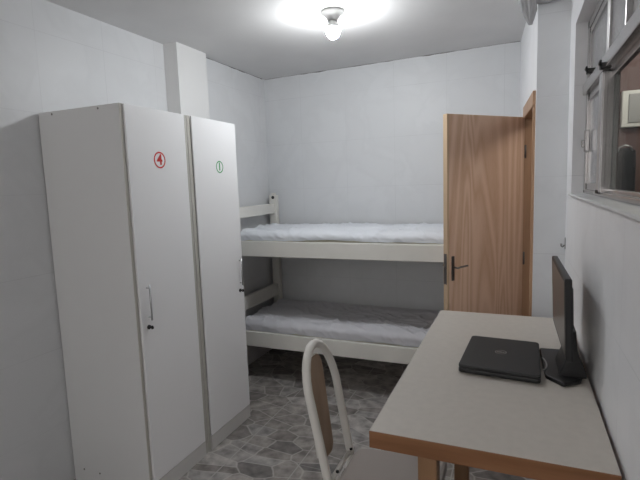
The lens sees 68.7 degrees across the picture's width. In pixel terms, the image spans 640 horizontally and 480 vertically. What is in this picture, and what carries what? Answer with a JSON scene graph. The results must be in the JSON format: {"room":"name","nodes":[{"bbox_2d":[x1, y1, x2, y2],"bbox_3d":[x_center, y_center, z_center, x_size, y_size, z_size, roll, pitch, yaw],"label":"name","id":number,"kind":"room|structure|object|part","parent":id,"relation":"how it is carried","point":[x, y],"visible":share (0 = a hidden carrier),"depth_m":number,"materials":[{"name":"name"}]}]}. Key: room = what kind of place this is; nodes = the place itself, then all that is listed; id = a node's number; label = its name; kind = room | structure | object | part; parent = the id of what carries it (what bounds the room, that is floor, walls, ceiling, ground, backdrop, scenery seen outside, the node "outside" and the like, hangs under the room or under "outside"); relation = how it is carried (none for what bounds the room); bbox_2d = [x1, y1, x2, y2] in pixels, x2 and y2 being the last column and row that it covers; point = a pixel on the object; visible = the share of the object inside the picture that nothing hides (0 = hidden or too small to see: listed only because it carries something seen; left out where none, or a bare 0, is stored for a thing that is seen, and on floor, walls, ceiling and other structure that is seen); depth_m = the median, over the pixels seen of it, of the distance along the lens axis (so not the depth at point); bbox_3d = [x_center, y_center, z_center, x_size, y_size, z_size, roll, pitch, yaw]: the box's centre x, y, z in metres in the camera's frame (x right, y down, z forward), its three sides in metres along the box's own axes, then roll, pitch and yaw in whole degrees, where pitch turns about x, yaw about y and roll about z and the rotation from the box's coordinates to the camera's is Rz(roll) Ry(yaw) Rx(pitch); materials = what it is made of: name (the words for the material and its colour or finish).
{"room":"dormitory room","nodes":[
{"label":"dormitory room","id":0,"kind":"room"},
{"bbox_2d":[0,0,273,479],"bbox_3d":[-1.678,0.118,1.753,0.265,2.470,5.667,1,7,23],"label":"wall","id":1,"kind":"structure","parent":0,"point":[53,57],"depth_m":2.30,"materials":[{"name":"white paint"}]},
{"bbox_2d":[163,42,209,118],"bbox_3d":[-0.894,-0.094,3.312,0.164,2.470,0.311,1,7,23],"label":"column","id":2,"kind":"structure","parent":1,"relation":"attached to","point":[185,66],"depth_m":3.09,"materials":[{"name":"white paint"}]},
{"bbox_2d":[46,0,525,79],"bbox_3d":[-0.067,-1.151,1.080,3.800,0.166,6.400,1,7,23],"label":"ceiling","id":3,"kind":"structure","parent":0,"point":[263,39],"depth_m":2.85,"materials":[{"name":"paint"}]},
{"bbox_2d":[321,7,343,39],"bbox_3d":[0.072,-1.195,2.605,0.132,0.150,0.132,1,7,23],"label":"ceiling lamp","id":4,"kind":"object","parent":3,"relation":"attached to","point":[332,14],"visible":1,"depth_m":2.57,"materials":[{"name":"white glass"}]},
{"bbox_2d":[321,7,343,21],"bbox_3d":[0.070,-1.244,2.599,0.132,0.052,0.132,1,7,23],"label":"socket","id":5,"kind":"object","parent":4,"relation":"attached to","point":[332,14],"depth_m":2.57,"materials":[{"name":"grey ceramic"}]},
{"bbox_2d":[519,0,556,24],"bbox_3d":[1.060,-1.154,2.229,0.246,0.232,0.064,1,7,23],"label":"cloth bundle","id":6,"kind":"object","parent":3,"relation":"hanging from","point":[528,8],"visible":1,"depth_m":2.24,"materials":[{"name":"white fabric"}]},
{"bbox_2d":[74,348,534,479],"bbox_3d":[-0.469,1.403,1.482,2.820,0.100,6.200,1,7,23],"label":"floor","id":7,"kind":"structure","parent":0,"point":[276,442],"depth_m":2.97,"materials":[{"name":"tile"}]},
{"bbox_2d":[38,103,207,479],"bbox_3d":[-0.979,0.304,2.455,0.554,1.887,0.452,1,7,23],"label":"wardrobe","id":8,"kind":"object","parent":7,"relation":"on","point":[117,177],"visible":1,"depth_m":2.27,"materials":[{"name":"white wood"}]},
{"bbox_3d":[-1.082,0.330,2.268,0.512,1.887,0.018,1,7,23],"label":"panel","id":9,"kind":"part","parent":8,"relation":"part of","materials":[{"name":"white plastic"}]},
{"bbox_3d":[-0.804,0.295,2.209,0.024,0.170,0.009,1,7,23],"label":"handle","id":10,"kind":"part","parent":8,"relation":"part of","materials":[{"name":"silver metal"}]},
{"bbox_3d":[-0.764,0.266,2.356,0.018,1.800,0.403,1,7,23],"label":"door","id":11,"kind":"part","parent":8,"relation":"part of","materials":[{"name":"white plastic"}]},
{"bbox_2d":[186,115,249,451],"bbox_3d":[-0.804,0.249,2.868,0.554,1.887,0.449,1,7,23],"label":"wardrobe","id":12,"kind":"object","parent":7,"relation":"on","point":[211,144],"visible":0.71,"depth_m":2.74,"materials":[{"name":"white wood"}]},
{"bbox_3d":[-0.904,0.274,2.686,0.512,1.887,0.028,1,7,23],"label":"panel","id":13,"kind":"part","parent":12,"relation":"part of","materials":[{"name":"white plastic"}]},
{"bbox_3d":[-0.739,0.223,3.074,0.512,1.887,0.016,1,7,23],"label":"panel","id":14,"kind":"part","parent":12,"relation":"part of","materials":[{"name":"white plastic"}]},
{"bbox_3d":[-0.495,0.199,2.934,0.024,0.170,0.009,1,7,23],"label":"handle","id":15,"kind":"part","parent":12,"relation":"part of","materials":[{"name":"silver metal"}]},
{"bbox_2d":[239,193,443,373],"bbox_3d":[0.303,0.346,3.624,1.862,1.440,0.721,1,7,23],"label":"bunk bed","id":16,"kind":"object","parent":7,"relation":"on","point":[276,250],"visible":0.26,"depth_m":3.36,"materials":[{"name":"beige paint"}]},
{"bbox_3d":[-0.642,0.371,3.691,0.070,1.440,0.050,1,7,23],"label":"post","id":17,"kind":"part","parent":16,"relation":"part of","materials":[{"name":"beige paint"}]},
{"bbox_3d":[-0.535,-0.245,3.916,0.030,0.087,0.595,1,7,23],"label":"headboard rail","id":18,"kind":"part","parent":16,"relation":"part of","materials":[{"name":"beige paint"}]},
{"bbox_3d":[-0.510,0.481,4.002,0.030,0.110,0.595,1,7,23],"label":"headboard rail","id":19,"kind":"part","parent":16,"relation":"part of","materials":[{"name":"beige paint"}]},
{"bbox_3d":[-0.391,0.293,4.280,0.070,1.440,0.050,1,7,23],"label":"post","id":20,"kind":"part","parent":16,"relation":"part of","materials":[{"name":"beige paint"}]},
{"bbox_3d":[0.181,0.779,3.352,1.822,0.116,0.026,1,7,23],"label":"rail","id":21,"kind":"part","parent":16,"relation":"part of","materials":[{"name":"beige paint"}]},
{"bbox_2d":[245,299,439,347],"bbox_3d":[0.304,0.653,3.637,1.710,0.178,0.658,1,7,23],"label":"mattress","id":22,"kind":"object","parent":16,"relation":"on","point":[405,327],"visible":0.75,"depth_m":3.54,"materials":[{"name":"white fabric"}]},
{"bbox_2d":[241,222,443,243],"bbox_3d":[0.281,-0.042,3.557,1.710,0.163,0.654,1,7,23],"label":"mattress","id":23,"kind":"object","parent":16,"relation":"on","point":[422,233],"visible":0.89,"depth_m":3.35,"materials":[{"name":"white fabric"}]},
{"bbox_3d":[0.157,0.077,3.269,1.822,0.116,0.026,1,7,23],"label":"rail","id":24,"kind":"part","parent":16,"relation":"part of","materials":[{"name":"beige paint"}]},
{"bbox_2d":[302,339,446,479],"bbox_3d":[0.196,0.839,1.704,0.499,0.921,0.383,1,7,23],"label":"dining chair","id":25,"kind":"object","parent":7,"relation":"on","point":[362,464],"visible":0.91,"depth_m":1.74,"materials":[{"name":"white metal"}]},
{"bbox_3d":[-0.004,0.618,1.741,0.065,0.381,0.130,1,7,23],"label":"backrest","id":26,"kind":"part","parent":25,"relation":"part of","materials":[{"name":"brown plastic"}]},
{"bbox_3d":[0.027,0.619,1.757,0.140,0.485,0.295,1,7,23],"label":"frame","id":27,"kind":"part","parent":25,"relation":"part of","materials":[{"name":"white metal"}]},
{"bbox_3d":[0.100,1.056,1.896,0.102,0.433,0.029,3,9,39],"label":"leg","id":28,"kind":"part","parent":25,"relation":"part of","materials":[{"name":"white metal"}]},
{"bbox_3d":[0.255,0.871,1.682,0.350,0.045,0.381,1,7,23],"label":"seat","id":29,"kind":"part","parent":25,"relation":"part of","materials":[{"name":"grey plastic"}]},
{"bbox_2d":[369,310,621,479],"bbox_3d":[0.623,0.850,1.677,0.550,0.875,1.186,1,7,23],"label":"desk","id":30,"kind":"object","parent":7,"relation":"on","point":[435,412],"visible":0.85,"depth_m":1.24,"materials":[{"name":"beige laminate"}]},
{"bbox_3d":[0.289,0.938,1.232,0.048,0.828,0.048,1,7,23],"label":"leg","id":31,"kind":"part","parent":30,"relation":"part of","materials":[{"name":"brown wood"}]},
{"bbox_3d":[0.643,0.821,2.121,0.063,0.828,0.048,1,7,23],"label":"leg","id":32,"kind":"part","parent":30,"relation":"part of","materials":[{"name":"brown wood"}]},
{"bbox_2d":[459,336,540,383],"bbox_3d":[0.622,0.402,1.611,0.249,0.030,0.334,1,7,23],"label":"laptop","id":33,"kind":"object","parent":30,"relation":"on","point":[518,360],"visible":1,"depth_m":1.55,"materials":[{"name":"black plastic"}]},
{"bbox_2d":[539,256,586,386],"bbox_3d":[0.805,0.250,1.556,0.125,0.332,0.442,1,7,23],"label":"monitor","id":34,"kind":"object","parent":30,"relation":"on","point":[563,366],"visible":1,"depth_m":1.43,"materials":[{"name":"black plastic"}]},
{"bbox_2d":[264,41,520,310],"bbox_3d":[0.424,-0.238,4.012,2.360,2.500,0.180,1,7,23],"label":"wall","id":35,"kind":"structure","parent":0,"point":[364,143],"depth_m":3.87,"materials":[{"name":"white paint"}]},
{"bbox_2d":[206,41,519,79],"bbox_3d":[0.287,-1.359,3.320,2.087,0.032,0.917,1,7,23],"label":"trim","id":36,"kind":"structure","parent":35,"relation":"attached to","point":[517,41],"depth_m":3.71,"materials":[{"name":"white paint"}]},
{"bbox_2d":[520,4,537,287],"bbox_3d":[1.416,-0.167,3.118,0.130,2.500,1.509,0,7,19],"label":"wall","id":37,"kind":"structure","parent":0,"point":[528,57],"depth_m":2.75,"materials":[{"name":"white paint"}]},
{"bbox_2d":[522,90,535,316],"bbox_3d":[1.263,0.167,2.747,0.114,1.935,0.605,0,7,19],"label":"door frame","id":38,"kind":"structure","parent":37,"relation":"attached to","point":[529,110],"depth_m":2.91,"materials":[{"name":"brown wood"}]},
{"bbox_2d":[443,114,526,315],"bbox_3d":[1.012,0.190,2.872,0.638,1.861,0.151,-5,8,-26],"label":"door","id":39,"kind":"structure","parent":38,"relation":"attached to","point":[484,155],"depth_m":2.80,"materials":[{"name":"brown wood"}]},
{"bbox_3d":[0.729,0.171,2.728,0.008,0.180,0.022,-5,8,-26],"label":"lock plate","id":40,"kind":"part","parent":39,"relation":"part of","materials":[{"name":"silver metal"}]},
{"bbox_3d":[0.776,0.166,2.729,0.020,0.145,0.005,-5,8,-26],"label":"handle plate","id":41,"kind":"part","parent":39,"relation":"part of","materials":[{"name":"black metal"}]},
{"bbox_2d":[564,0,639,479],"bbox_3d":[0.417,0.207,0.255,0.145,2.500,4.540,1,7,23],"label":"wall","id":42,"kind":"structure","parent":0,"point":[602,251],"depth_m":1.27,"materials":[{"name":"white paint"}]},
{"bbox_2d":[568,0,639,221],"bbox_3d":[0.872,-0.469,1.311,0.163,0.740,1.587,1,7,23],"label":"window","id":43,"kind":"structure","parent":42,"relation":"in","point":[614,25],"depth_m":1.58,"materials":[{"name":"metal"}]},
{"bbox_3d":[1.133,-0.422,1.999,0.030,0.090,0.035,1,7,23],"label":"handle","id":44,"kind":"part","parent":43,"relation":"part of","materials":[{"name":"metal"}]},
{"bbox_3d":[1.085,-0.398,1.832,0.020,0.406,0.417,1,7,23],"label":"sash","id":45,"kind":"part","parent":43,"relation":"part of","materials":[{"name":"metal"}]},
{"bbox_3d":[1.085,-0.398,1.832,0.004,0.364,0.375,1,7,23],"label":"pane","id":46,"kind":"part","parent":43,"relation":"part of","materials":[{"name":"clear glass"}]},
{"bbox_3d":[1.065,-0.752,1.774,0.022,0.226,0.452,1,7,23],"label":"sash","id":47,"kind":"part","parent":43,"relation":"part of","materials":[{"name":"metal"}]},
{"bbox_3d":[1.065,-0.752,1.774,0.004,0.192,0.418,1,7,23],"label":"pane","id":48,"kind":"part","parent":43,"relation":"part of","materials":[{"name":"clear glass"}]},
{"bbox_3d":[0.885,-0.107,1.354,0.163,0.011,1.587,1,7,23],"label":"sill","id":49,"kind":"part","parent":43,"relation":"part of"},
{"bbox_3d":[0.873,-0.692,1.324,0.022,0.226,0.525,1,7,23],"label":"sash","id":50,"kind":"part","parent":43,"relation":"part of","materials":[{"name":"metal"}]},
{"bbox_3d":[0.787,-0.301,1.106,0.016,0.406,1.033,1,7,23],"label":"sash","id":51,"kind":"part","parent":43,"relation":"part of","materials":[{"name":"metal"}]},
{"bbox_3d":[0.873,-0.692,1.324,0.004,0.192,0.491,1,7,23],"label":"pane","id":52,"kind":"part","parent":43,"relation":"part of","materials":[{"name":"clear glass"}]},
{"bbox_2d":[618,53,639,191],"bbox_3d":[1.453,0.014,1.710,1.460,2.470,4.150,1,7,23],"label":"wall","id":53,"kind":"structure","parent":0,"point":[630,75],"depth_m":3.37,"materials":[{"name":"brown paint"}]},
{"bbox_2d":[532,0,571,317],"bbox_3d":[1.236,-0.070,2.358,0.291,2.500,0.045,1,7,23],"label":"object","id":54,"kind":"structure","parent":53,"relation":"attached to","point":[554,17],"depth_m":2.32,"materials":[{"name":"white paint"}]},
{"bbox_2d":[560,237,565,248],"bbox_3d":[1.207,0.016,2.324,0.023,0.058,0.016,1,7,23],"label":"wall hook","id":55,"kind":"object","parent":54,"relation":"attached to","point":[564,245],"visible":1,"depth_m":2.32,"materials":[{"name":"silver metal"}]},
{"bbox_2d":[616,144,635,191],"bbox_3d":[2.193,-0.444,3.387,0.136,0.482,0.098,1,7,23],"label":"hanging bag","id":56,"kind":"object","parent":53,"relation":"hanging from","point":[626,163],"visible":0.47,"depth_m":3.34,"materials":[{"name":"black fabric"}]},
{"bbox_2d":[620,90,639,127],"bbox_3d":[2.237,-0.933,3.326,0.165,0.255,0.058,1,7,23],"label":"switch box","id":57,"kind":"object","parent":53,"relation":"attached to","point":[630,100],"visible":1,"depth_m":3.32,"materials":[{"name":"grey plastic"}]}
]}

